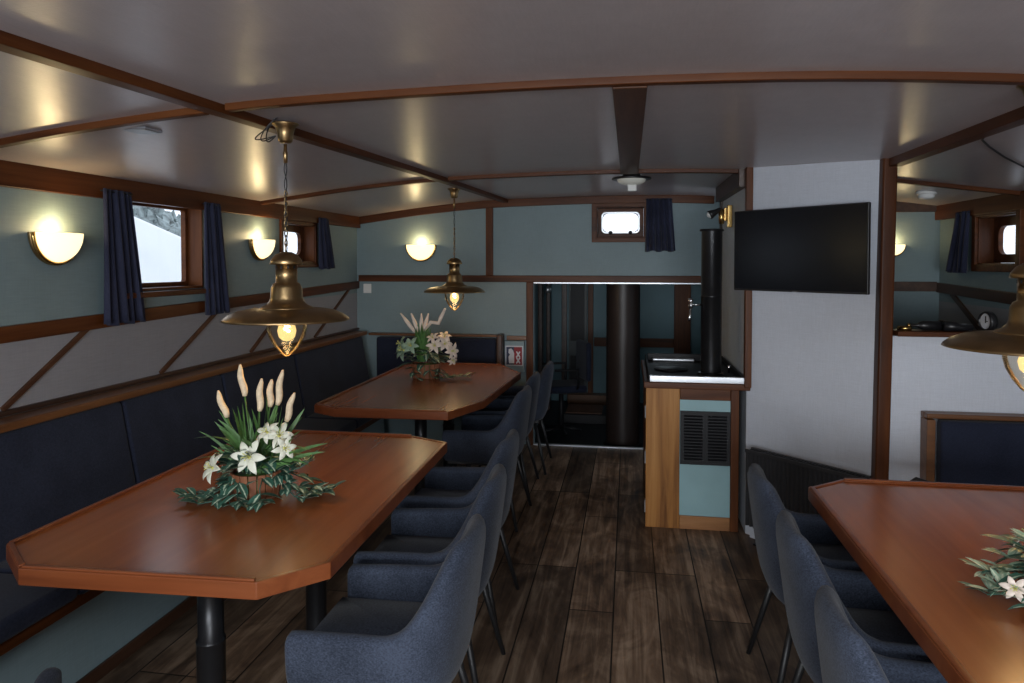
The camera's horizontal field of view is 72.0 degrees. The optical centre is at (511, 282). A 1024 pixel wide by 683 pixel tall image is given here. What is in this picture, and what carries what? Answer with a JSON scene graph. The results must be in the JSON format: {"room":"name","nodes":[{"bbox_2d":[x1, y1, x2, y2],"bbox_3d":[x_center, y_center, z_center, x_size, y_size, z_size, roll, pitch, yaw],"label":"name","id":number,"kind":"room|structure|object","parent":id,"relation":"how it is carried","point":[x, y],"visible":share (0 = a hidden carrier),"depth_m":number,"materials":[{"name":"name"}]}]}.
{"room":"ship interior","nodes":[
{"label":"ship interior","id":0,"kind":"room"},
{"bbox_2d":[0,187,356,417],"bbox_3d":[-2.049,0.445,2.111,0.110,2.000,8.070,0,2,9],"label":"wall","id":1,"kind":"structure","parent":0,"point":[32,290],"depth_m":3.10,"materials":[{"name":"teal paint"}]},
{"bbox_2d":[0,330,88,410],"bbox_3d":[-1.868,0.336,2.839,0.018,0.285,0.439,0,2,9],"label":"trim","id":2,"kind":"structure","parent":1,"relation":"attached to","point":[67,347],"depth_m":2.80,"materials":[{"name":"wood"}]},
{"bbox_2d":[27,232,83,265],"bbox_3d":[-1.817,-0.134,2.853,0.092,0.133,0.252,0,2,9],"label":"wall lamp","id":3,"kind":"object","parent":1,"relation":"attached to","point":[51,248],"visible":1,"depth_m":2.80,"materials":[{"name":"glass"}]},
{"bbox_2d":[0,108,208,147],"bbox_3d":[-1.452,-0.489,2.297,1.000,0.148,0.035,0,2,9],"label":"trim","id":4,"kind":"structure","parent":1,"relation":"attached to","point":[184,112],"depth_m":2.26,"materials":[{"name":"brown wood"}]},
{"bbox_2d":[100,188,145,325],"bbox_3d":[-1.764,-0.111,3.205,0.057,0.606,0.275,0,2,9],"label":"curtain","id":5,"kind":"object","parent":1,"relation":"hanging from","point":[122,273],"visible":1,"depth_m":3.17,"materials":[{"name":"blue fabric"}]},
{"bbox_2d":[127,202,210,298],"bbox_3d":[-1.781,-0.174,3.556,0.160,0.482,0.680,0,2,9],"label":"window","id":6,"kind":"structure","parent":1,"relation":"in","point":[191,219],"depth_m":3.84,"materials":[{"name":"brown wood"}]},
{"bbox_2d":[0,281,358,343],"bbox_3d":[-1.984,0.223,2.095,0.022,0.258,8.070,0,2,9],"label":"trim","id":7,"kind":"structure","parent":1,"relation":"attached to","point":[20,332],"depth_m":3.12,"materials":[{"name":"brown wood"}]},
{"bbox_2d":[0,328,358,416],"bbox_3d":[-1.985,0.503,2.102,0.020,0.020,8.070,0,2,9],"label":"trim","id":8,"kind":"structure","parent":1,"relation":"attached to","point":[158,376],"depth_m":3.37,"materials":[{"name":"wood"}]},
{"bbox_2d":[0,160,359,227],"bbox_3d":[-1.978,-0.388,2.078,0.035,0.148,8.070,0,2,9],"label":"trim","id":9,"kind":"structure","parent":1,"relation":"attached to","point":[16,175],"depth_m":3.35,"materials":[{"name":"brown wood"}]},
{"bbox_2d":[159,314,216,373],"bbox_3d":[-1.712,0.299,3.775,0.018,0.311,0.538,0,2,9],"label":"trim","id":10,"kind":"structure","parent":1,"relation":"attached to","point":[189,341],"depth_m":3.72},
{"bbox_2d":[202,202,229,314],"bbox_3d":[-1.645,-0.130,3.923,0.056,0.616,0.242,0,2,9],"label":"curtain","id":11,"kind":"object","parent":1,"relation":"hanging from","point":[215,273],"visible":1,"depth_m":3.89,"materials":[{"name":"blue fabric"}]},
{"bbox_2d":[248,239,274,260],"bbox_3d":[-1.553,-0.203,4.441,0.092,0.133,0.252,0,2,9],"label":"wall lamp","id":12,"kind":"object","parent":1,"relation":"attached to","point":[260,249],"visible":1,"depth_m":4.37,"materials":[{"name":"glass"}]},
{"bbox_2d":[279,219,318,267],"bbox_3d":[-1.553,-0.270,4.991,0.140,0.328,0.550,0,2,9],"label":"window","id":13,"kind":"structure","parent":1,"relation":"in","point":[306,232],"depth_m":5.19,"materials":[{"name":"brown wood"}]},
{"bbox_2d":[318,217,334,268],"bbox_3d":[-1.406,-0.292,5.349,0.052,0.387,0.282,0,2,7],"label":"curtain","id":14,"kind":"object","parent":1,"relation":"hanging from","point":[326,257],"visible":1,"depth_m":5.30,"materials":[{"name":"blue fabric"}]},
{"bbox_2d":[260,179,435,204],"bbox_3d":[-1.022,-0.560,4.333,1.180,0.159,0.040,0,2,9],"label":"trim","id":15,"kind":"structure","parent":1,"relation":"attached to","point":[415,181],"depth_m":4.31,"materials":[{"name":"brown wood"}]},
{"bbox_2d":[97,444,813,682],"bbox_3d":[0.148,1.496,1.693,4.970,0.080,8.310,0,2,9],"label":"floor","id":16,"kind":"structure","parent":0,"point":[604,595],"depth_m":3.11,"materials":[{"name":"brown wood"}]},
{"bbox_2d":[34,667,61,682],"bbox_3d":[-1.224,1.077,1.401,0.471,0.779,0.491,0,2,-17],"label":"armchair","id":17,"kind":"object","parent":16,"relation":"on","point":[52,674],"visible":1,"depth_m":1.64,"materials":[{"name":"blue fabric"}]},
{"bbox_2d":[0,331,383,682],"bbox_3d":[-1.589,0.959,2.865,0.535,0.932,6.280,0,2,9],"label":"bench","id":18,"kind":"object","parent":16,"relation":"on","point":[57,461],"visible":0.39,"depth_m":2.85,"materials":[{"name":"blue fabric"}]},
{"bbox_2d":[0,573,77,643],"bbox_3d":[-1.678,1.008,1.963,0.415,0.069,0.764,0,2,9],"label":"seat cushion","id":19,"kind":"object","parent":18,"relation":"on","point":[21,607],"depth_m":2.16,"materials":[{"name":"blue fabric"}]},
{"bbox_2d":[0,560,88,594],"bbox_3d":[-1.553,0.989,2.717,0.415,0.069,0.754,0,2,9],"label":"seat cushion","id":20,"kind":"object","parent":18,"relation":"on","point":[5,568],"depth_m":2.37,"materials":[{"name":"blue fabric"}]},
{"bbox_2d":[0,402,135,561],"bbox_3d":[-1.774,0.761,2.748,0.146,0.455,0.754,0,2,9],"label":"cushion","id":21,"kind":"object","parent":18,"relation":"on","point":[53,468],"depth_m":2.74,"materials":[{"name":"blue fabric"}]},
{"bbox_2d":[119,375,229,483],"bbox_3d":[-1.648,0.741,3.502,0.146,0.455,0.764,0,2,9],"label":"cushion","id":22,"kind":"object","parent":18,"relation":"on","point":[163,425],"depth_m":3.40,"materials":[{"name":"blue fabric"}]},
{"bbox_2d":[220,355,304,434],"bbox_3d":[-1.516,0.720,4.301,0.146,0.455,0.844,0,2,9],"label":"cushion","id":23,"kind":"object","parent":18,"relation":"on","point":[268,369],"depth_m":4.27,"materials":[{"name":"blue fabric"}]},
{"bbox_2d":[286,418,355,431],"bbox_3d":[-1.295,0.948,4.271,0.415,0.069,0.844,0,2,9],"label":"seat cushion","id":24,"kind":"object","parent":18,"relation":"on","point":[324,424],"depth_m":4.53,"materials":[{"name":"blue fabric"}]},
{"bbox_2d":[293,337,368,417],"bbox_3d":[-1.346,0.693,5.322,0.146,0.455,1.214,0,2,9],"label":"cushion","id":25,"kind":"object","parent":18,"relation":"on","point":[323,371],"depth_m":5.17,"materials":[{"name":"blue fabric"}]},
{"bbox_2d":[306,413,373,428],"bbox_3d":[-1.157,0.926,5.104,0.415,0.069,0.834,0,2,9],"label":"seat cushion","id":26,"kind":"object","parent":18,"relation":"on","point":[360,422],"depth_m":4.73,"materials":[{"name":"blue fabric"}]},
{"bbox_2d":[6,429,446,682],"bbox_3d":[-0.811,1.060,2.424,0.907,0.754,1.462,0,2,9],"label":"dining table","id":27,"kind":"object","parent":16,"relation":"on","point":[139,538],"visible":0.72,"depth_m":2.02,"materials":[{"name":"brown wood"}]},
{"bbox_2d":[173,364,345,511],"bbox_3d":[-0.827,0.482,2.283,0.486,0.426,0.386,-1,2,-31],"label":"flower arrangement","id":28,"kind":"object","parent":27,"relation":"on","point":[257,467],"visible":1,"depth_m":2.25,"materials":[{"name":"green plant"}]},
{"bbox_2d":[285,514,485,682],"bbox_3d":[-0.324,1.061,1.998,0.490,0.779,0.471,0,2,9],"label":"armchair","id":29,"kind":"object","parent":16,"relation":"on","point":[396,623],"visible":1,"depth_m":1.81,"materials":[{"name":"blue fabric"}]},
{"bbox_2d":[314,362,520,494],"bbox_3d":[-0.474,1.006,4.470,0.922,0.754,1.732,0,2,9],"label":"dining table","id":30,"kind":"object","parent":16,"relation":"on","point":[392,394],"visible":0.6,"depth_m":4.13,"materials":[{"name":"brown wood"}]},
{"bbox_2d":[396,308,475,380],"bbox_3d":[-0.530,0.401,4.646,0.505,0.464,0.374,1,2,40],"label":"flower arrangement","id":31,"kind":"object","parent":30,"relation":"on","point":[421,369],"visible":1,"depth_m":4.63,"materials":[{"name":"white plant"}]},
{"bbox_2d":[353,463,506,682],"bbox_3d":[-0.267,1.048,2.511,0.491,0.779,0.471,0,2,8],"label":"armchair","id":32,"kind":"object","parent":16,"relation":"on","point":[419,536],"visible":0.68,"depth_m":2.51,"materials":[{"name":"blue fabric"}]},
{"bbox_2d":[369,332,503,440],"bbox_3d":[-0.672,0.888,5.736,1.165,0.925,0.488,0,2,9],"label":"bench","id":33,"kind":"object","parent":16,"relation":"on","point":[471,350],"visible":0.26,"depth_m":5.81,"materials":[{"name":"blue fabric"}]},
{"bbox_2d":[377,336,438,375],"bbox_3d":[-0.873,0.682,5.940,0.540,0.445,0.085,0,2,9],"label":"cushion","id":34,"kind":"object","parent":33,"relation":"on","point":[387,359],"depth_m":5.92,"materials":[{"name":"blue fabric"}]},
{"bbox_2d":[439,337,496,363],"bbox_3d":[-0.364,0.684,5.856,0.480,0.445,0.085,0,2,9],"label":"cushion","id":35,"kind":"object","parent":33,"relation":"on","point":[471,350],"depth_m":5.80,"materials":[{"name":"blue fabric"}]},
{"bbox_2d":[395,429,519,639],"bbox_3d":[-0.218,1.033,3.064,0.491,0.779,0.471,0,2,11],"label":"armchair","id":36,"kind":"object","parent":16,"relation":"on","point":[445,487],"visible":0.44,"depth_m":2.98,"materials":[{"name":"blue fabric"}]},
{"bbox_2d":[442,385,531,531],"bbox_3d":[-0.131,1.004,4.195,0.491,0.779,0.471,0,2,12],"label":"armchair","id":37,"kind":"object","parent":16,"relation":"on","point":[479,437],"visible":0.76,"depth_m":4.00,"materials":[{"name":"blue fabric"}]},
{"bbox_2d":[461,371,539,495],"bbox_3d":[-0.058,0.990,4.730,0.490,0.779,0.471,0,2,9],"label":"armchair","id":38,"kind":"object","parent":16,"relation":"on","point":[498,406],"visible":0.36,"depth_m":4.62,"materials":[{"name":"blue fabric"}]},
{"bbox_2d":[486,361,553,474],"bbox_3d":[0.065,0.976,5.258,0.491,0.779,0.471,0,2,8],"label":"armchair","id":39,"kind":"object","parent":16,"relation":"on","point":[546,376],"visible":0.44,"depth_m":5.08,"materials":[{"name":"blue fabric"}]},
{"bbox_2d":[641,360,749,531],"bbox_3d":[1.106,0.968,4.400,0.578,0.835,0.930,0,2,9],"label":"base cabinet","id":40,"kind":"object","parent":16,"relation":"on","point":[691,430],"visible":0.99,"depth_m":3.98,"materials":[{"name":"brown wood"}]},
{"bbox_2d":[645,353,743,383],"bbox_3d":[1.107,0.541,4.389,0.528,0.082,0.929,0,2,9],"label":"stove","id":41,"kind":"object","parent":40,"relation":"on","point":[660,367],"visible":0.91,"depth_m":4.34,"materials":[{"name":"black metal"}]},
{"bbox_2d":[688,229,723,375],"bbox_3d":[1.163,0.114,4.231,0.213,0.870,0.150,0,2,9],"label":"flue pipe","id":42,"kind":"object","parent":41,"relation":"on","point":[711,239],"visible":1,"depth_m":4.18,"materials":[{"name":"black metal"}]},
{"bbox_2d":[746,463,862,682],"bbox_3d":[1.079,1.049,2.454,0.490,0.779,0.471,0,2,9],"label":"armchair","id":43,"kind":"object","parent":16,"relation":"on","point":[766,504],"visible":0.44,"depth_m":2.40,"materials":[{"name":"blue fabric"}]},
{"bbox_2d":[745,447,870,545],"bbox_3d":[1.474,1.152,3.518,0.069,0.512,0.689,-1,2,-36],"label":"radiator","id":44,"kind":"object","parent":16,"relation":"on","point":[791,477],"visible":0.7,"depth_m":3.55,"materials":[{"name":"black paint"}]},
{"bbox_2d":[745,447,870,478],"bbox_3d":[1.461,0.904,3.530,0.068,0.017,0.643,-1,2,-36],"label":"grille","id":45,"kind":"object","parent":44,"relation":"attached to","point":[773,457],"depth_m":3.51,"materials":[{"name":"black paint"}]},
{"bbox_2d":[776,510,931,682],"bbox_3d":[0.997,1.062,1.961,0.490,0.779,0.471,0,2,9],"label":"armchair","id":46,"kind":"object","parent":16,"relation":"on","point":[803,573],"visible":0.56,"depth_m":1.92,"materials":[{"name":"blue fabric"}]},
{"bbox_2d":[814,585,947,682],"bbox_3d":[0.900,1.075,1.471,0.490,0.779,0.471,0,2,9],"label":"armchair","id":47,"kind":"object","parent":16,"relation":"on","point":[845,656],"visible":0.83,"depth_m":1.46,"materials":[{"name":"blue fabric"}]},
{"bbox_2d":[808,478,1023,682],"bbox_3d":[1.403,1.079,1.671,1.032,0.754,1.502,0,2,9],"label":"dining table","id":48,"kind":"object","parent":16,"relation":"on","point":[908,538],"visible":1,"depth_m":1.82,"materials":[{"name":"brown wood"}]},
{"bbox_2d":[957,528,1023,609],"bbox_3d":[1.210,0.628,1.576,0.398,0.171,0.353,-1,2,-42],"label":"flower arrangement","id":49,"kind":"object","parent":48,"relation":"on","point":[1005,581],"visible":1,"depth_m":1.60,"materials":[{"name":"green plant"}]},
{"bbox_2d":[910,411,1023,485],"bbox_3d":[2.114,1.011,2.999,0.902,0.822,0.475,0,2,9],"label":"bench","id":50,"kind":"object","parent":16,"relation":"on","point":[970,450],"visible":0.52,"depth_m":3.15,"materials":[{"name":"blue fabric"}]},
{"bbox_2d":[936,419,1023,485],"bbox_3d":[2.258,0.791,3.139,0.665,0.335,0.060,0,2,9],"label":"cushion","id":51,"kind":"object","parent":50,"relation":"on","point":[969,451],"depth_m":3.14,"materials":[{"name":"blue fabric"}]},
{"bbox_2d":[0,0,1023,216],"bbox_3d":[0.161,-0.512,1.719,4.610,0.288,8.270,0,2,9],"label":"ceiling","id":52,"kind":"structure","parent":0,"point":[220,51],"depth_m":2.04,"materials":[{"name":"paint"}]},
{"bbox_2d":[221,118,348,356],"bbox_3d":[-0.778,-0.158,2.427,0.424,0.833,0.424,0,2,9],"label":"pendant lamp","id":53,"kind":"object","parent":52,"relation":"hanging from","point":[286,308],"visible":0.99,"depth_m":2.39,"materials":[{"name":"gold metal"}]},
{"bbox_2d":[424,188,484,310],"bbox_3d":[-0.396,-0.224,4.846,0.423,0.838,0.423,0,2,-13],"label":"pendant lamp","id":54,"kind":"object","parent":52,"relation":"hanging from","point":[454,285],"visible":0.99,"depth_m":4.81,"materials":[{"name":"gold metal"}]},
{"bbox_2d":[225,71,1023,111],"bbox_3d":[0.739,-0.492,1.933,3.300,0.194,0.035,0,2,9],"label":"trim","id":55,"kind":"structure","parent":52,"relation":"attached to","point":[775,76],"depth_m":1.98,"materials":[{"name":"brown wood"}]},
{"bbox_2d":[612,86,647,173],"bbox_3d":[0.506,-0.606,3.034,0.100,0.048,2.060,0,2,9],"label":"trim","id":56,"kind":"structure","parent":52,"relation":"attached to","point":[629,102],"depth_m":2.54,"materials":[{"name":"wood"}]},
{"bbox_2d":[611,174,651,191],"bbox_3d":[0.713,-0.598,4.206,0.236,0.108,0.236,0,2,9],"label":"ceiling lamp","id":57,"kind":"object","parent":52,"relation":"attached to","point":[632,180],"visible":0.88,"depth_m":4.15,"materials":[{"name":"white plastic"}]},
{"bbox_2d":[897,178,1019,195],"bbox_3d":[2.283,-0.525,3.785,0.860,0.139,0.040,0,2,9],"label":"trim","id":58,"kind":"structure","parent":52,"relation":"attached to","point":[899,181],"depth_m":3.75,"materials":[{"name":"brown wood"}]},
{"bbox_2d":[941,85,1023,390],"bbox_3d":[1.415,-0.113,1.912,0.423,0.843,0.423,1,2,32],"label":"pendant lamp","id":59,"kind":"object","parent":52,"relation":"hanging from","point":[1008,340],"visible":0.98,"depth_m":1.90,"materials":[{"name":"gold metal"}]},
{"bbox_2d":[357,196,719,443],"bbox_3d":[0.257,0.287,5.862,3.410,2.120,0.090,0,2,9],"label":"wall","id":60,"kind":"structure","parent":0,"point":[546,240],"depth_m":5.88,"materials":[{"name":"teal paint"}]},
{"bbox_2d":[0,30,507,202],"bbox_3d":[-0.832,-0.557,2.543,0.105,0.103,6.785,0,2,13],"label":"trim","id":61,"kind":"structure","parent":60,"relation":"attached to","point":[12,44],"depth_m":1.99,"materials":[{"name":"brown wood"}]},
{"bbox_2d":[405,245,436,261],"bbox_3d":[-0.775,-0.246,5.922,0.272,0.144,0.092,0,2,9],"label":"wall lamp","id":62,"kind":"object","parent":60,"relation":"attached to","point":[420,253],"visible":1,"depth_m":5.90,"materials":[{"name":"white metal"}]},
{"bbox_2d":[486,208,492,274],"bbox_3d":[-0.187,-0.356,5.861,0.060,0.595,0.024,0,2,9],"label":"trim","id":63,"kind":"structure","parent":60,"relation":"attached to","point":[489,211],"depth_m":5.85,"materials":[{"name":"brown wood"}]},
{"bbox_2d":[505,340,524,371],"bbox_3d":[0.023,0.610,5.826,0.163,0.255,0.071,0,2,9],"label":"wall sign","id":64,"kind":"object","parent":60,"relation":"attached to","point":[514,349],"visible":0.95,"depth_m":5.79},
{"bbox_2d":[358,275,700,282],"bbox_3d":[0.139,-0.030,5.816,2.950,0.055,0.022,0,2,9],"label":"trim","id":65,"kind":"structure","parent":60,"relation":"attached to","point":[375,278],"depth_m":5.80,"materials":[{"name":"brown wood"}]},
{"bbox_2d":[526,282,532,444],"bbox_3d":[0.154,0.671,5.876,0.057,1.350,0.114,0,2,9],"label":"trim","id":66,"kind":"structure","parent":60,"relation":"attached to","point":[529,285],"depth_m":5.81,"materials":[{"name":"brown wood"}]},
{"bbox_2d":[359,195,713,223],"bbox_3d":[0.143,-0.598,5.796,2.940,0.210,0.030,0,2,9],"label":"trim","id":67,"kind":"structure","parent":60,"relation":"attached to","point":[701,199],"depth_m":5.78,"materials":[{"name":"brown wood"}]},
{"bbox_2d":[533,443,642,449],"bbox_3d":[0.888,1.344,5.739,1.435,0.012,0.040,0,2,9],"label":"trim","id":68,"kind":"structure","parent":60,"relation":"attached to","point":[542,444],"depth_m":5.77,"materials":[{"name":"metal"}]},
{"bbox_2d":[534,282,700,283],"bbox_3d":[0.895,0.006,5.747,1.435,0.012,0.112,0,2,9],"label":"trim","id":69,"kind":"structure","parent":60,"relation":"attached to","point":[534,282],"depth_m":5.73,"materials":[{"name":"metal"}]},
{"bbox_2d":[592,203,645,241],"bbox_3d":[0.883,-0.488,5.736,0.460,0.325,0.132,0,2,9],"label":"window","id":70,"kind":"structure","parent":60,"relation":"in","point":[598,210],"depth_m":5.72,"materials":[{"name":"brown wood"}]},
{"bbox_2d":[645,198,675,251],"bbox_3d":[1.179,-0.454,5.598,0.237,0.426,0.051,0,2,9],"label":"curtain","id":71,"kind":"object","parent":60,"relation":"hanging from","point":[659,235],"visible":1,"depth_m":5.59,"materials":[{"name":"blue fabric"}]},
{"bbox_2d":[535,284,551,424],"bbox_3d":[0.240,0.546,7.052,0.070,1.700,2.240,0,2,9],"label":"wall","id":72,"kind":"structure","parent":0,"point":[536,285],"depth_m":6.90,"materials":[{"name":"teal paint"}]},
{"bbox_2d":[538,284,543,424],"bbox_3d":[0.286,0.557,6.989,0.038,1.680,0.150,0,2,9],"label":"trim","id":73,"kind":"structure","parent":72,"relation":"attached to","point":[540,286],"depth_m":6.92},
{"bbox_2d":[546,284,550,409],"bbox_3d":[0.397,0.540,7.655,0.038,1.680,0.100,0,2,9],"label":"trim","id":74,"kind":"structure","parent":72,"relation":"attached to","point":[548,295],"depth_m":7.61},
{"bbox_2d":[535,400,642,446],"bbox_3d":[1.246,1.439,6.934,2.400,0.080,2.390,0,2,9],"label":"floor","id":75,"kind":"structure","parent":0,"point":[591,434],"depth_m":6.61,"materials":[{"name":"black wood"}]},
{"bbox_2d":[543,339,590,435],"bbox_3d":[0.480,0.970,6.594,0.440,0.844,0.484,0,2,-11],"label":"chair","id":76,"kind":"object","parent":75,"relation":"on","point":[583,348],"visible":0.87,"depth_m":6.54,"materials":[{"name":"black metal"}]},
{"bbox_2d":[564,404,605,424],"bbox_3d":[0.745,1.341,7.213,0.460,0.102,0.500,0,2,9],"label":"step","id":77,"kind":"structure","parent":75,"relation":"on","point":[573,413],"depth_m":7.00,"materials":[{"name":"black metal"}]},
{"bbox_2d":[603,284,641,446],"bbox_3d":[0.960,0.572,6.092,0.330,1.698,0.330,0,2,9],"label":"column","id":78,"kind":"structure","parent":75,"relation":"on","point":[622,300],"depth_m":5.97,"materials":[{"name":"black metal"}]},
{"bbox_2d":[552,284,700,402],"bbox_3d":[1.431,0.520,8.030,2.400,1.700,0.080,0,2,9],"label":"wall","id":79,"kind":"structure","parent":0,"point":[656,300],"depth_m":7.98,"materials":[{"name":"teal paint"}]},
{"bbox_2d":[561,284,566,394],"bbox_3d":[0.602,0.488,8.101,0.060,1.600,0.049,0,2,9],"label":"trim","id":80,"kind":"structure","parent":79,"relation":"attached to","point":[564,286],"depth_m":8.08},
{"bbox_2d":[569,284,586,392],"bbox_3d":[0.752,0.539,8.061,0.210,1.500,0.080,0,2,9],"label":"door","id":81,"kind":"structure","parent":79,"relation":"in","point":[577,292],"depth_m":8.07,"materials":[{"name":"paint"}]},
{"bbox_2d":[567,393,605,404],"bbox_3d":[0.862,1.317,7.978,0.460,0.110,0.149,0,2,9],"label":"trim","id":82,"kind":"structure","parent":79,"relation":"attached to","point":[572,398],"depth_m":7.91,"materials":[{"name":"brown wood"}]},
{"bbox_2d":[588,284,592,392],"bbox_3d":[0.898,0.489,8.052,0.060,1.600,0.049,0,2,9],"label":"trim","id":83,"kind":"structure","parent":79,"relation":"attached to","point":[590,286],"depth_m":8.03,"materials":[{"name":"brown wood"}]},
{"bbox_2d":[594,337,673,347],"bbox_3d":[1.379,0.681,7.992,0.890,0.100,0.019,0,2,9],"label":"trim","id":84,"kind":"structure","parent":79,"relation":"attached to","point":[598,341],"depth_m":7.95,"materials":[{"name":"brown wood"}]},
{"bbox_2d":[674,284,690,353],"bbox_3d":[1.904,0.494,7.885,0.180,1.600,0.049,0,2,9],"label":"door","id":85,"kind":"structure","parent":79,"relation":"attached to","point":[682,292],"depth_m":7.86,"materials":[{"name":"brown wood"}]},
{"bbox_2d":[722,188,745,531],"bbox_3d":[1.412,0.359,4.440,0.045,2.050,1.100,0,2,9],"label":"wall","id":86,"kind":"structure","parent":0,"point":[732,300],"depth_m":4.34,"materials":[{"name":"grey paint"}]},
{"bbox_2d":[448,169,737,180],"bbox_3d":[0.465,-0.631,4.084,1.715,0.053,0.040,0,2,9],"label":"trim","id":87,"kind":"structure","parent":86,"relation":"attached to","point":[641,171],"depth_m":4.08,"materials":[{"name":"brown wood"}]},
{"bbox_2d":[707,205,731,227],"bbox_3d":[1.310,-0.417,4.456,0.154,0.140,0.060,0,2,9],"label":"spot lamp","id":88,"kind":"object","parent":86,"relation":"attached to","point":[725,214],"visible":1,"depth_m":4.44,"materials":[{"name":"gold metal"}]},
{"bbox_2d":[716,169,744,201],"bbox_3d":[1.369,-0.602,4.437,0.045,0.116,1.070,0,2,9],"label":"trim","id":89,"kind":"structure","parent":86,"relation":"attached to","point":[735,183],"depth_m":4.24,"materials":[{"name":"wood"}]},
{"bbox_2d":[745,160,879,534],"bbox_3d":[1.534,0.383,3.616,0.050,2.045,0.735,-1,2,-36],"label":"wall partition","id":90,"kind":"structure","parent":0,"point":[809,397],"depth_m":3.57,"materials":[{"name":"paint"}]},
{"bbox_2d":[743,167,752,387],"bbox_3d":[1.297,-0.031,3.870,0.036,1.220,0.050,0,2,9],"label":"trim","id":91,"kind":"structure","parent":90,"relation":"attached to","point":[747,364],"depth_m":3.85,"materials":[{"name":"brown wood"}]},
{"bbox_2d":[734,202,870,294],"bbox_3d":[1.455,-0.166,3.581,0.060,0.430,0.744,-1,2,-36],"label":"television","id":92,"kind":"object","parent":90,"relation":"attached to","point":[821,248],"visible":1,"depth_m":3.52,"materials":[{"name":"black plastic"}]},
{"bbox_2d":[889,106,1023,165],"bbox_3d":[1.393,-0.483,1.024,0.060,0.071,4.500,0,2,9],"label":"trim","id":93,"kind":"structure","parent":90,"relation":"attached to","point":[1014,118],"depth_m":2.53,"materials":[{"name":"brown wood"}]},
{"bbox_2d":[893,212,939,328],"bbox_3d":[2.249,0.342,4.888,1.480,2.060,0.060,0,2,9],"label":"wall","id":94,"kind":"structure","parent":0,"point":[919,231],"depth_m":4.76,"materials":[{"name":"teal paint"}]},
{"bbox_2d":[894,282,936,291],"bbox_3d":[2.193,0.026,4.848,1.340,0.065,0.022,0,2,9],"label":"trim","id":95,"kind":"structure","parent":94,"relation":"attached to","point":[898,286],"depth_m":4.75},
{"bbox_2d":[896,201,936,211],"bbox_3d":[2.192,-0.517,4.830,1.340,0.080,0.030,0,2,9],"label":"trim","id":96,"kind":"structure","parent":94,"relation":"attached to","point":[901,206],"depth_m":4.73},
{"bbox_2d":[889,335,1023,481],"bbox_3d":[2.172,0.832,3.261,0.895,1.165,0.060,0,2,9],"label":"wall","id":97,"kind":"structure","parent":0,"point":[927,375],"depth_m":3.26,"materials":[{"name":"paint"}]},
{"bbox_2d":[871,158,897,479],"bbox_3d":[1.735,0.409,3.297,0.087,2.010,0.070,0,2,9],"label":"trim","id":98,"kind":"structure","parent":97,"relation":"attached to","point":[887,203],"depth_m":3.26,"materials":[{"name":"brown wood"}]},
{"bbox_2d":[893,329,982,336],"bbox_3d":[2.202,0.238,3.245,0.835,0.025,0.130,0,2,9],"label":"trim","id":99,"kind":"structure","parent":97,"relation":"on","point":[915,332],"depth_m":3.24,"materials":[{"name":"brown wood"}]},
{"bbox_2d":[907,321,940,329],"bbox_3d":[1.920,0.201,3.291,0.138,0.044,0.044,0,2,9],"label":"bottle","id":100,"kind":"object","parent":99,"relation":"on","point":[923,325],"visible":1,"depth_m":3.27,"materials":[{"name":"black glass"}]},
{"bbox_2d":[938,320,972,330],"bbox_3d":[2.057,0.201,3.271,0.121,0.048,0.096,0,2,9],"label":"binoculars","id":101,"kind":"object","parent":99,"relation":"on","point":[945,325],"visible":0.99,"depth_m":3.23,"materials":[{"name":"black plastic"}]},
{"bbox_2d":[978,311,997,329],"bbox_3d":[2.191,0.179,3.246,0.038,0.092,0.092,0,2,-3],"label":"clock","id":102,"kind":"object","parent":99,"relation":"on","point":[987,320],"visible":0.95,"depth_m":3.23,"materials":[{"name":"black plastic"}]},
{"bbox_2d":[939,216,1016,329],"bbox_3d":[2.328,0.471,1.121,0.110,2.000,7.550,0,2,9],"label":"wall","id":103,"kind":"structure","parent":0,"point":[949,310],"depth_m":4.33,"materials":[{"name":"teal paint"}]},
{"bbox_2d":[945,211,969,272],"bbox_3d":[2.770,-0.247,4.375,0.068,0.377,0.285,0,2,9],"label":"curtain","id":104,"kind":"object","parent":103,"relation":"hanging from","point":[957,261],"visible":1,"depth_m":4.32,"materials":[{"name":"blue fabric"}]},
{"bbox_2d":[950,295,980,329],"bbox_3d":[2.789,0.234,4.258,0.018,0.340,0.614,0,2,9],"label":"trim","id":105,"kind":"structure","parent":103,"relation":"attached to","point":[955,298],"depth_m":4.34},
{"bbox_2d":[936,283,1016,303],"bbox_3d":[2.255,0.247,1.077,0.022,0.299,7.450,0,2,9],"label":"trim","id":106,"kind":"structure","parent":103,"relation":"attached to","point":[1005,297],"depth_m":4.17,"materials":[{"name":"wood"}]},
{"bbox_2d":[935,190,1023,219],"bbox_3d":[2.248,-0.349,1.063,0.035,0.145,7.450,0,2,9],"label":"trim","id":107,"kind":"structure","parent":103,"relation":"attached to","point":[997,203],"depth_m":4.08,"materials":[{"name":"brown wood"}]},
{"bbox_2d":[971,209,1023,271],"bbox_3d":[2.788,-0.236,3.967,0.140,0.355,0.530,0,2,9],"label":"window","id":108,"kind":"structure","parent":103,"relation":"in","point":[988,254],"depth_m":4.12,"materials":[{"name":"brown wood"}]},
{"label":"outside","id":109,"kind":"structure","parent":0,"visible":0},
{"bbox_3d":[-24.684,1.846,34.567,180.000,0.100,180.000,0,2,9],"label":"ground","id":110,"kind":"structure","parent":109,"visible":0},
{"bbox_2d":[134,217,180,282],"bbox_3d":[-4.986,0.225,6.918,2.299,4.588,10.000,0,2,9],"label":"covered boat","id":111,"kind":"object","parent":110,"relation":"on","point":[159,250],"visible":0.02,"depth_m":7.91,"materials":[{"name":"white"}]},
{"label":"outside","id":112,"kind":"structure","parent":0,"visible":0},
{"bbox_2d":[133,206,180,236],"bbox_3d":[-35.736,-4.229,64.329,16.391,10.488,63.499,0,2,9],"label":"hillside","id":113,"kind":"structure","parent":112,"point":[168,221],"depth_m":74.04,"materials":[{"name":"stone"}]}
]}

